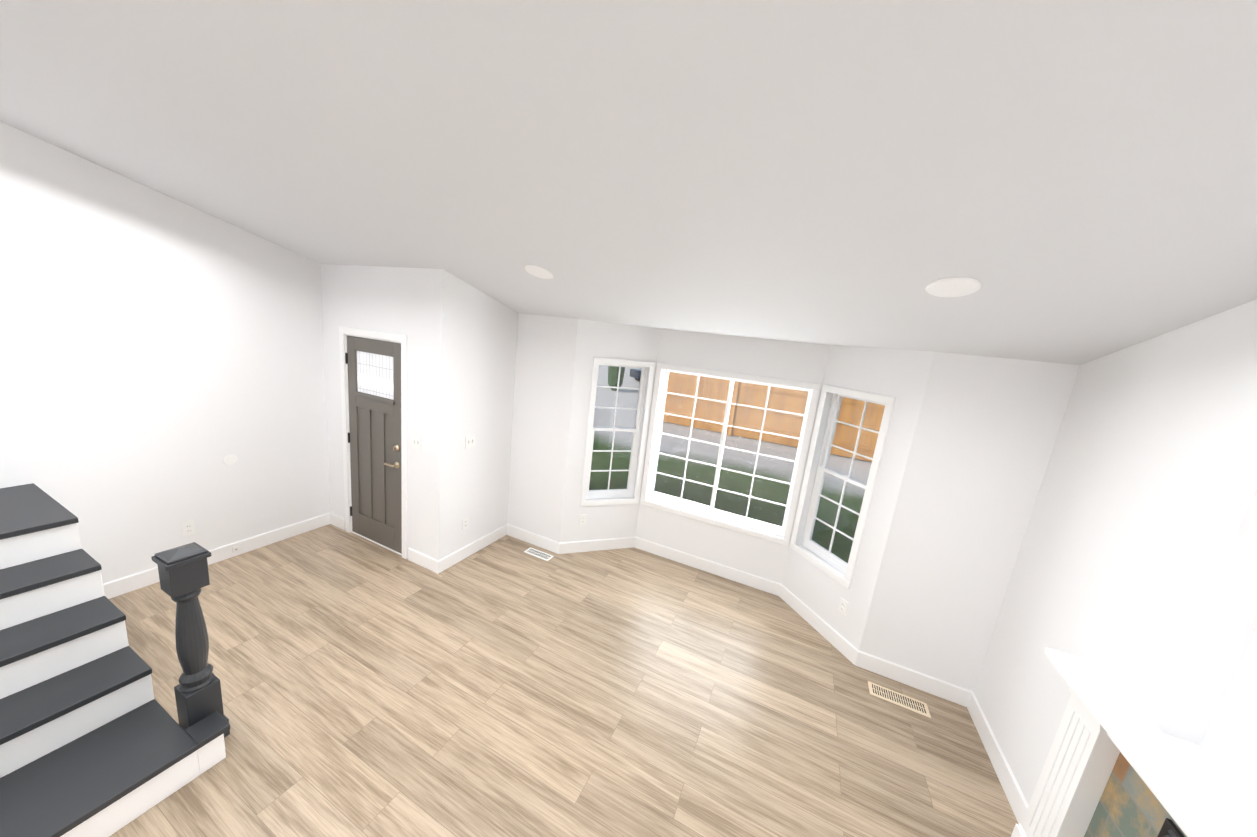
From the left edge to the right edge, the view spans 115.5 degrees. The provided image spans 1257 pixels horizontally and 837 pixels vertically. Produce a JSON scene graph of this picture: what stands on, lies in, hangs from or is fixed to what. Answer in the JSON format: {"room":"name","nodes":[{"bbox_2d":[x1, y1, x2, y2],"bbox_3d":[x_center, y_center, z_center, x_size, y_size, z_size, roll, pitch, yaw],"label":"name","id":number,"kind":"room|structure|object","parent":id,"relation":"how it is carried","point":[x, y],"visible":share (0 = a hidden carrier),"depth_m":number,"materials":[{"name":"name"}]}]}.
{"room":"living room","nodes":[
{"label":"living room","id":0,"kind":"room"},
{"bbox_2d":[109,524,1017,836],"bbox_3d":[-1.231,2.001,1.547,6.767,0.250,6.950,11,12,23],"label":"floor","id":1,"kind":"structure","parent":0,"point":[505,686],"depth_m":2.44,"materials":[{"name":"brown wood"}]},
{"bbox_2d":[0,483,230,836],"bbox_3d":[-3.045,1.110,1.860,2.010,0.975,0.972,11,12,23],"label":"stair","id":2,"kind":"structure","parent":1,"relation":"on","point":[97,739],"depth_m":1.86,"materials":[{"name":"white"}]},
{"bbox_2d":[151,542,229,737],"bbox_3d":[-2.142,1.132,1.951,0.149,1.092,0.149,11,12,23],"label":"newel post","id":3,"kind":"object","parent":2,"relation":"on","point":[183,571],"visible":0.9,"depth_m":1.90,"materials":[{"name":"grey wood"}]},
{"bbox_2d":[524,547,553,560],"bbox_3d":[-0.926,1.399,4.093,0.300,0.005,0.110,11,12,23],"label":"floor vent","id":4,"kind":"object","parent":1,"relation":"in","point":[538,554],"visible":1,"depth_m":4.09,"materials":[{"name":"white metal"}]},
{"bbox_2d":[868,681,930,717],"bbox_3d":[1.895,1.970,2.787,0.360,0.005,0.125,11,12,23],"label":"floor vent","id":5,"kind":"object","parent":1,"relation":"in","point":[901,700],"visible":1,"depth_m":2.78,"materials":[{"name":"beige metal"}]},
{"bbox_2d":[1011,647,1256,836],"bbox_3d":[1.609,1.739,1.095,0.176,1.048,1.910,11,12,23],"label":"fireplace mantel","id":6,"kind":"object","parent":1,"relation":"on","point":[1117,763],"visible":1,"depth_m":1.59,"materials":[{"name":"white painted wood"}]},
{"bbox_2d":[0,121,1256,832],"bbox_3d":[-0.948,-0.132,1.319,6.217,4.059,6.860,11,12,23],"label":"wall","id":7,"kind":"structure","parent":0,"point":[162,355],"depth_m":2.73,"materials":[{"name":"white paint"}]},
{"bbox_2d":[182,520,194,535],"bbox_3d":[-3.581,0.895,3.228,0.010,0.114,0.070,11,12,23],"label":"outlet","id":8,"kind":"object","parent":7,"relation":"attached to","point":[188,528],"visible":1,"depth_m":3.23,"materials":[{"name":"white plastic"}]},
{"bbox_2d":[223,454,236,464],"bbox_3d":[-3.406,0.354,3.390,0.007,0.094,0.094,11,12,23],"label":"electrical outlet","id":9,"kind":"object","parent":7,"relation":"attached to","point":[230,459],"visible":1,"depth_m":3.39,"materials":[{"name":"white plastic"}]},
{"bbox_2d":[339,326,406,558],"bbox_3d":[-2.378,0.223,3.817,0.924,2.092,0.177,11,12,23],"label":"door frame","id":10,"kind":"structure","parent":7,"relation":"attached to","point":[344,332],"depth_m":3.71,"materials":[{"name":"white wood"}]},
{"bbox_2d":[345,336,401,553],"bbox_3d":[-2.415,0.262,3.764,0.778,1.997,0.094,11,12,23],"label":"entry door","id":11,"kind":"structure","parent":7,"relation":"in","point":[374,391],"depth_m":3.76,"materials":[{"name":"grey paint"}]},
{"bbox_2d":[412,435,420,449],"bbox_3d":[-1.874,0.211,3.493,0.116,0.114,0.016,11,12,23],"label":"light switch","id":12,"kind":"object","parent":7,"relation":"attached to","point":[416,442],"visible":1,"depth_m":3.49,"materials":[{"name":"white plastic"}]},
{"bbox_2d":[462,517,468,529],"bbox_3d":[-1.565,1.008,3.809,0.010,0.114,0.070,11,12,23],"label":"outlet","id":13,"kind":"object","parent":7,"relation":"attached to","point":[465,523],"visible":1,"depth_m":3.80,"materials":[{"name":"white plastic"}]},
{"bbox_2d":[465,435,475,448],"bbox_3d":[-1.462,0.214,3.679,0.016,0.114,0.116,11,12,23],"label":"light switch","id":14,"kind":"object","parent":7,"relation":"attached to","point":[469,441],"visible":1,"depth_m":3.67,"materials":[{"name":"white plastic"}]},
{"bbox_2d":[103,512,1028,823],"bbox_3d":[-1.269,1.789,1.617,5.767,0.128,6.300,11,12,23],"label":"baseboard","id":15,"kind":"structure","parent":7,"relation":"attached to","point":[863,660],"depth_m":3.56,"materials":[{"name":"white wood"}]},
{"bbox_2d":[579,514,586,524],"bbox_3d":[-0.476,1.061,4.151,0.070,0.114,0.010,2,12,-21],"label":"outlet","id":16,"kind":"object","parent":7,"relation":"attached to","point":[582,521],"visible":1,"depth_m":4.15,"materials":[{"name":"white plastic"}]},
{"bbox_2d":[586,363,647,498],"bbox_3d":[-0.156,0.140,4.185,0.584,1.471,0.065,2,12,-21],"label":"bay window","id":17,"kind":"structure","parent":7,"relation":"in","point":[614,492],"depth_m":4.21,"materials":[{"name":"white plastic"}]},
{"bbox_2d":[580,357,895,588],"bbox_3d":[0.833,0.337,3.746,2.574,1.537,0.633,11,12,23],"label":"bay window","id":18,"kind":"structure","parent":7,"relation":"in","point":[710,510],"depth_m":3.87,"materials":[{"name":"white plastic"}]},
{"bbox_2d":[801,393,884,573],"bbox_3d":[1.829,0.531,3.320,0.065,1.471,0.584,2,12,-21],"label":"bay window","id":19,"kind":"structure","parent":7,"relation":"in","point":[829,557],"depth_m":3.44,"materials":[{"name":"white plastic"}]},
{"bbox_2d":[838,598,848,615],"bbox_3d":[1.719,1.507,3.176,0.010,0.114,0.070,2,12,-21],"label":"outlet","id":20,"kind":"object","parent":7,"relation":"attached to","point":[843,606],"visible":1,"depth_m":3.17,"materials":[{"name":"white plastic"}]},
{"bbox_2d":[0,0,1256,364],"bbox_3d":[-0.828,-1.363,0.950,6.767,1.827,7.100,11,12,23],"label":"ceiling","id":21,"kind":"structure","parent":0,"point":[1074,182],"depth_m":1.36,"materials":[{"name":"white paint"}]},
{"bbox_2d":[525,265,553,278],"bbox_3d":[-0.611,-1.002,2.714,0.200,0.059,0.194,11,12,23],"label":"recessed light","id":22,"kind":"object","parent":21,"relation":"in","point":[539,271],"visible":0.98,"depth_m":2.69,"materials":[{"name":"white plastic"}]},
{"bbox_2d":[925,277,981,296],"bbox_3d":[1.469,-0.593,1.796,0.200,0.059,0.194,11,12,23],"label":"recessed light","id":23,"kind":"object","parent":21,"relation":"in","point":[954,286],"visible":0.98,"depth_m":1.78,"materials":[{"name":"white plastic"}]},
{"label":"outside","id":24,"kind":"structure","parent":0,"visible":0},
{"bbox_2d":[589,365,871,562],"bbox_3d":[13.976,-24.466,145.591,420.000,0.300,400.000,11,12,23],"label":"ground","id":25,"kind":"structure","parent":24,"point":[692,492],"depth_m":8.81,"materials":[{"name":"green plant"}]},
{"bbox_2d":[608,366,624,390],"bbox_3d":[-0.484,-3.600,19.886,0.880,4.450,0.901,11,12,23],"label":"neighbouring house","id":26,"kind":"structure","parent":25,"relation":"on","point":[612,381],"depth_m":19.86,"materials":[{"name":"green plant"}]},
{"bbox_2d":[630,369,640,380],"bbox_3d":[2.284,-3.109,26.744,4.470,1.440,1.940,-4,15,-43],"label":"car","id":27,"kind":"object","parent":25,"relation":"on","point":[636,373],"depth_m":25.60,"materials":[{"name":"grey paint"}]},
{"bbox_2d":[663,372,884,461],"bbox_3d":[7.603,0.493,10.445,14.510,1.860,0.108,11,12,23],"label":"fence","id":28,"kind":"object","parent":25,"relation":"on","point":[678,402],"depth_m":12.05,"materials":[{"name":"brown wood"}]},
{"bbox_2d":[746,388,875,435],"bbox_3d":[7.680,-2.654,19.333,9.600,4.580,8.900,11,12,23],"label":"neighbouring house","id":29,"kind":"structure","parent":25,"relation":"on","point":[801,418],"depth_m":15.70,"materials":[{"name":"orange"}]}
]}

